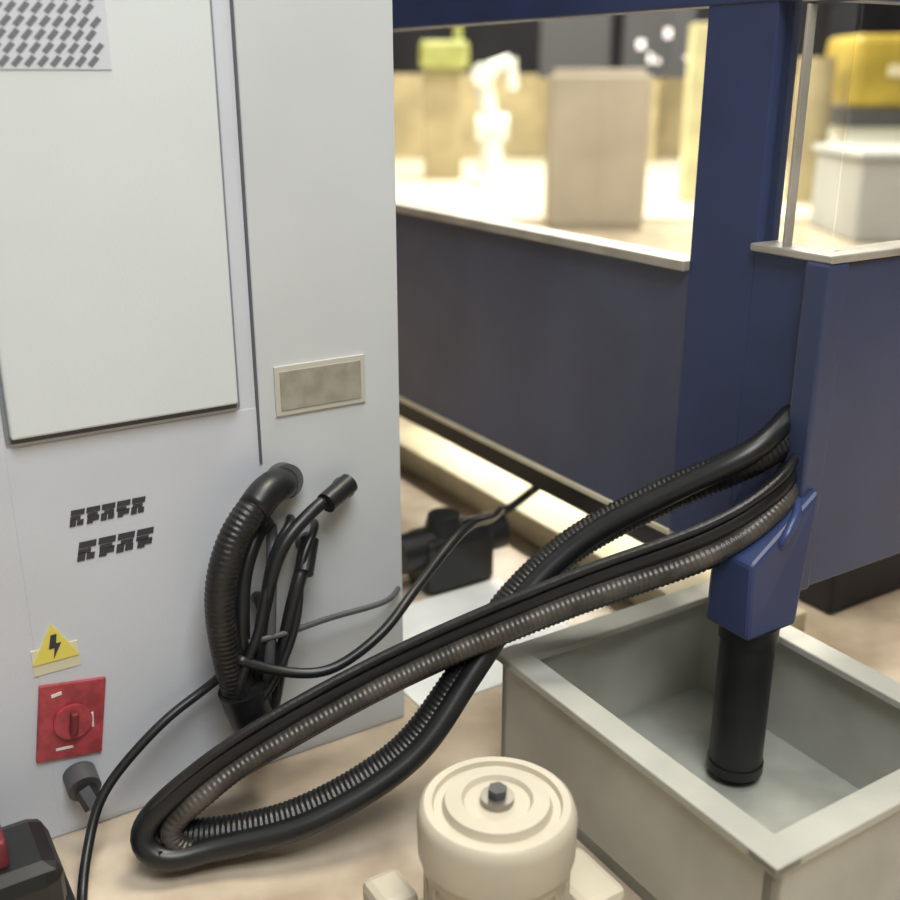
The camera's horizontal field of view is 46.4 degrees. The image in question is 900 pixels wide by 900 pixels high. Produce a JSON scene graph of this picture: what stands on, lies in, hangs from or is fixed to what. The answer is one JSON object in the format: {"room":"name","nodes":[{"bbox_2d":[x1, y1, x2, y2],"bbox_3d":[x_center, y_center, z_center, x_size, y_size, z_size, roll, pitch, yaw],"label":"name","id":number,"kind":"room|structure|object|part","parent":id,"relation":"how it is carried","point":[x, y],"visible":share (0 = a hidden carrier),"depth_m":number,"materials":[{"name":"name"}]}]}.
{"room":"metal workshop","nodes":[
{"label":"metal workshop","id":0,"kind":"room"},
{"bbox_2d":[52,223,899,899],"bbox_3d":[3.000,-2.352,10.836,38.000,0.100,30.000,0,20,0],"label":"floor","id":1,"kind":"structure","parent":0,"point":[335,862],"depth_m":2.10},
{"bbox_2d":[0,819,75,899],"bbox_3d":[-0.753,0.714,1.713,0.250,0.210,0.200,-12,23,-30],"label":"toolbox","id":2,"kind":"object","parent":1,"relation":"on","point":[31,868],"visible":1,"depth_m":1.69,"materials":[{"name":"black plastic"}]},
{"bbox_2d":[0,0,403,838],"bbox_3d":[-0.713,-0.357,1.906,1.150,2.100,0.628,-12,23,-30],"label":"tall cabinet","id":3,"kind":"object","parent":1,"relation":"on","point":[198,255],"visible":0.82,"depth_m":1.85,"materials":[{"name":"paint"}]},
{"bbox_2d":[0,0,111,69],"bbox_3d":[-0.648,-0.683,1.507,0.252,0.258,0.160,0,20,0],"label":"vent","id":4,"kind":"object","parent":3,"relation":"attached to","point":[35,34],"depth_m":1.57,"materials":[{"name":"metal"}]},
{"bbox_3d":[-0.693,0.493,1.919,0.139,0.170,0.008,-12,23,-30],"label":"isolator plate","id":5,"kind":"part","parent":3,"relation":"part of","materials":[{"name":"red plastic"}]},
{"bbox_2d":[51,692,93,750],"bbox_3d":[-0.688,0.489,1.916,0.073,0.121,0.002,-12,23,-30],"label":"switch","id":6,"kind":"object","parent":3,"relation":"attached to","point":[59,693],"depth_m":1.92,"materials":[{"name":"red plastic"}]},
{"bbox_3d":[-0.682,0.497,1.906,0.020,0.046,0.016,-12,23,-30],"label":"isolator handle","id":7,"kind":"part","parent":3,"relation":"part of","materials":[{"name":"red plastic"}]},
{"bbox_3d":[-0.551,-0.572,1.623,0.388,1.105,0.020,-12,23,-30],"label":"door","id":8,"kind":"part","parent":3,"relation":"part of","materials":[{"name":"paint"}]},
{"bbox_2d":[77,467,503,899],"bbox_3d":[-0.205,0.323,2.135,0.269,0.665,1.353,16,25,37],"label":"harness","id":9,"kind":"object","parent":3,"relation":"attached to","point":[250,674],"visible":0.94,"depth_m":1.96,"materials":[{"name":"black rubber"}]},
{"bbox_2d":[130,405,798,871],"bbox_3d":[0.051,0.323,1.965,1.309,0.758,0.242,-5,20,-14],"label":"bundle","id":10,"kind":"object","parent":1,"relation":"on","point":[166,835],"visible":1,"depth_m":1.93,"materials":[{"name":"black plastic"}]},
{"bbox_2d":[401,486,539,594],"bbox_3d":[0.055,0.232,2.914,0.402,0.317,0.250,-12,23,-30],"label":"motor","id":11,"kind":"object","parent":1,"relation":"on","point":[470,561],"visible":0.7,"depth_m":2.91,"materials":[{"name":"black rubber"}]},
{"bbox_2d":[403,578,569,707],"bbox_3d":[0.040,0.479,2.684,0.520,0.006,0.460,-12,23,-30],"label":"plastic sheet","id":12,"kind":"object","parent":1,"relation":"on","point":[421,616],"visible":0.24,"depth_m":2.78,"materials":[{"name":"white plastic"}]},
{"bbox_2d":[363,757,624,899],"bbox_3d":[-0.012,0.682,1.615,0.580,0.336,0.310,-12,23,-30],"label":"pump","id":13,"kind":"object","parent":1,"relation":"on","point":[489,828],"visible":1,"depth_m":1.57,"materials":[{"name":"beige paint"}]},
{"bbox_3d":[0.072,0.655,1.643,0.246,0.268,0.246,-12,23,-30],"label":"motor","id":14,"kind":"part","parent":13,"relation":"part of","materials":[{"name":"beige paint"}]},
{"bbox_2d":[569,848,624,899],"bbox_3d":[0.217,0.752,1.742,0.090,0.120,0.130,-12,23,-30],"label":"outlet","id":15,"kind":"object","parent":13,"relation":"attached to","point":[588,880],"depth_m":1.70,"materials":[{"name":"beige paint"}]},
{"bbox_2d":[544,69,651,229],"bbox_3d":[1.370,-2.814,9.849,0.900,1.430,0.453,0,20,0],"label":"box","id":16,"kind":"object","parent":1,"relation":"on","point":[598,120],"visible":0.98,"depth_m":9.63,"materials":[{"name":"beige cardboard"}]},
{"bbox_2d":[395,158,811,222],"bbox_3d":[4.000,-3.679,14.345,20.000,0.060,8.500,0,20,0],"label":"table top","id":17,"kind":"object","parent":1,"relation":"on","point":[523,202],"visible":0.08,"depth_m":12.57,"materials":[{"name":"white"}]},
{"bbox_2d":[419,26,468,178],"bbox_3d":[-0.075,-4.635,14.033,0.650,1.950,0.650,0,20,0],"label":"machine","id":18,"kind":"object","parent":17,"relation":"on","point":[442,62],"visible":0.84,"depth_m":13.87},
{"bbox_2d":[471,54,518,188],"bbox_3d":[0.550,-4.061,12.989,0.580,1.564,0.520,0,20,0],"label":"robot arm","id":19,"kind":"object","parent":17,"relation":"on","point":[492,126],"visible":1,"depth_m":12.86,"materials":[{"name":"white paint"}]},
{"bbox_3d":[0.475,-4.264,12.918,0.346,0.645,0.260,0,20,0],"label":"arm","id":20,"kind":"part","parent":19,"relation":"part of","materials":[{"name":"white paint"}]},
{"bbox_2d":[393,74,795,157],"bbox_3d":[0.000,-5.667,17.831,12.000,1.360,0.200,0,20,0],"label":"wall","id":21,"kind":"structure","parent":17,"relation":"on","point":[526,107],"depth_m":17.73,"materials":[{"name":"beige paint"}]},
{"bbox_2d":[539,9,696,162],"bbox_3d":[3.300,-5.883,16.524,3.800,2.640,0.120,0,20,0],"label":"screens","id":22,"kind":"object","parent":17,"relation":"on","point":[655,42],"visible":0.27,"depth_m":16.34,"materials":[{"name":"black"}]},
{"bbox_2d":[637,40,644,48],"bbox_3d":[2.970,-6.305,16.319,0.114,0.130,0.015,0,20,0],"label":"light","id":23,"kind":"object","parent":22,"relation":"attached to","point":[640,43],"depth_m":16.31,"materials":[{"name":"white"}]},
{"bbox_2d":[648,53,652,62],"bbox_3d":[3.126,-6.116,16.386,0.065,0.143,0.015,0,20,0],"label":"light","id":24,"kind":"object","parent":22,"relation":"attached to","point":[650,55],"depth_m":16.38,"materials":[{"name":"white"}]},
{"bbox_2d":[664,28,671,37],"bbox_3d":[3.377,-6.456,16.265,0.101,0.136,0.015,0,20,0],"label":"light","id":25,"kind":"object","parent":22,"relation":"attached to","point":[667,31],"depth_m":16.26,"materials":[{"name":"white"}]},
{"bbox_2d":[677,23,707,200],"bbox_3d":[2.765,-3.674,11.482,0.370,1.840,0.300,0,20,0],"label":"pillar","id":26,"kind":"structure","parent":17,"relation":"on","point":[697,40],"depth_m":11.37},
{"bbox_2d":[783,34,899,203],"bbox_3d":[5.025,-3.629,11.535,2.650,1.720,1.030,0,20,0],"label":"machine","id":27,"kind":"object","parent":17,"relation":"on","point":[854,93],"visible":0.75,"depth_m":11.08,"materials":[{"name":"yellow paint"}]},
{"bbox_3d":[3.900,-3.463,11.398,0.400,1.500,0.400,0,20,0],"label":"tank","id":28,"kind":"part","parent":27,"relation":"part of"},
{"bbox_2d":[392,0,899,782],"bbox_3d":[0.486,-0.863,3.187,1.594,2.200,2.776,-12,23,-30],"label":"frame","id":29,"kind":"object","parent":1,"relation":"on","point":[587,372],"visible":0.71,"depth_m":2.17,"materials":[{"name":"blue paint"}]},
{"bbox_3d":[-0.117,-0.155,3.298,0.056,0.014,2.360,-12,23,-30],"label":"edge trim","id":30,"kind":"part","parent":29,"relation":"part of","materials":[{"name":"metal"}]},
{"bbox_3d":[-0.114,-0.436,3.200,0.050,0.585,2.361,-12,23,-30],"label":"panel","id":31,"kind":"part","parent":29,"relation":"part of","materials":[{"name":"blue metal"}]},
{"bbox_3d":[0.078,-0.608,2.797,0.075,0.022,1.611,-12,23,-30],"label":"sill trim","id":32,"kind":"part","parent":29,"relation":"part of","materials":[{"name":"metal"}]},
{"bbox_3d":[0.164,0.127,3.559,0.240,0.085,2.400,-12,23,-30],"label":"bed rail","id":33,"kind":"part","parent":29,"relation":"part of","materials":[{"name":"metal"}]},
{"bbox_3d":[0.560,-0.651,1.988,0.062,1.800,0.170,-12,23,-30],"label":"corner post","id":34,"kind":"part","parent":29,"relation":"part of","materials":[{"name":"blue metal"}]},
{"bbox_3d":[0.638,-0.062,2.055,0.051,0.645,0.143,-12,23,-30],"label":"corner panel","id":35,"kind":"part","parent":29,"relation":"part of","materials":[{"name":"blue paint"}]},
{"bbox_3d":[0.646,-0.363,1.922,0.073,0.015,0.189,-12,23,-30],"label":"sill trim","id":36,"kind":"part","parent":29,"relation":"part of","materials":[{"name":"metal"}]},
{"bbox_3d":[1.269,-0.160,2.331,1.370,0.645,0.052,-12,23,-30],"label":"door","id":37,"kind":"part","parent":29,"relation":"part of","materials":[{"name":"blue paint"}]},
{"bbox_3d":[1.278,-0.470,2.225,1.350,0.015,0.065,-12,23,-30],"label":"sill trim","id":38,"kind":"part","parent":29,"relation":"part of","materials":[{"name":"metal"}]},
{"bbox_2d":[496,581,899,899],"bbox_3d":[0.527,0.580,1.993,0.584,0.276,0.724,-12,23,-30],"label":"tank","id":39,"kind":"object","parent":1,"relation":"on","point":[617,706],"visible":0.91,"depth_m":2.00,"materials":[{"name":"grey metal"}]},
{"bbox_2d":[810,144,899,241],"bbox_3d":[4.850,-2.357,9.562,2.780,0.760,1.280,0,20,0],"label":"container","id":40,"kind":"object","parent":1,"relation":"on","point":[856,198],"visible":1,"depth_m":9.10,"materials":[{"name":"white plastic"}]},
{"bbox_3d":[4.850,-2.687,9.445,2.780,0.060,1.280,0,20,0],"label":"crate lid","id":41,"kind":"part","parent":40,"relation":"part of","materials":[{"name":"white plastic"}]},
{"bbox_2d":[393,0,899,73],"bbox_3d":[3.000,-9.600,22.167,38.000,6.000,0.200,0,20,0],"label":"wall","id":42,"kind":"structure","parent":0,"point":[520,40],"depth_m":22.33,"materials":[{"name":"grey paint"}]}
]}

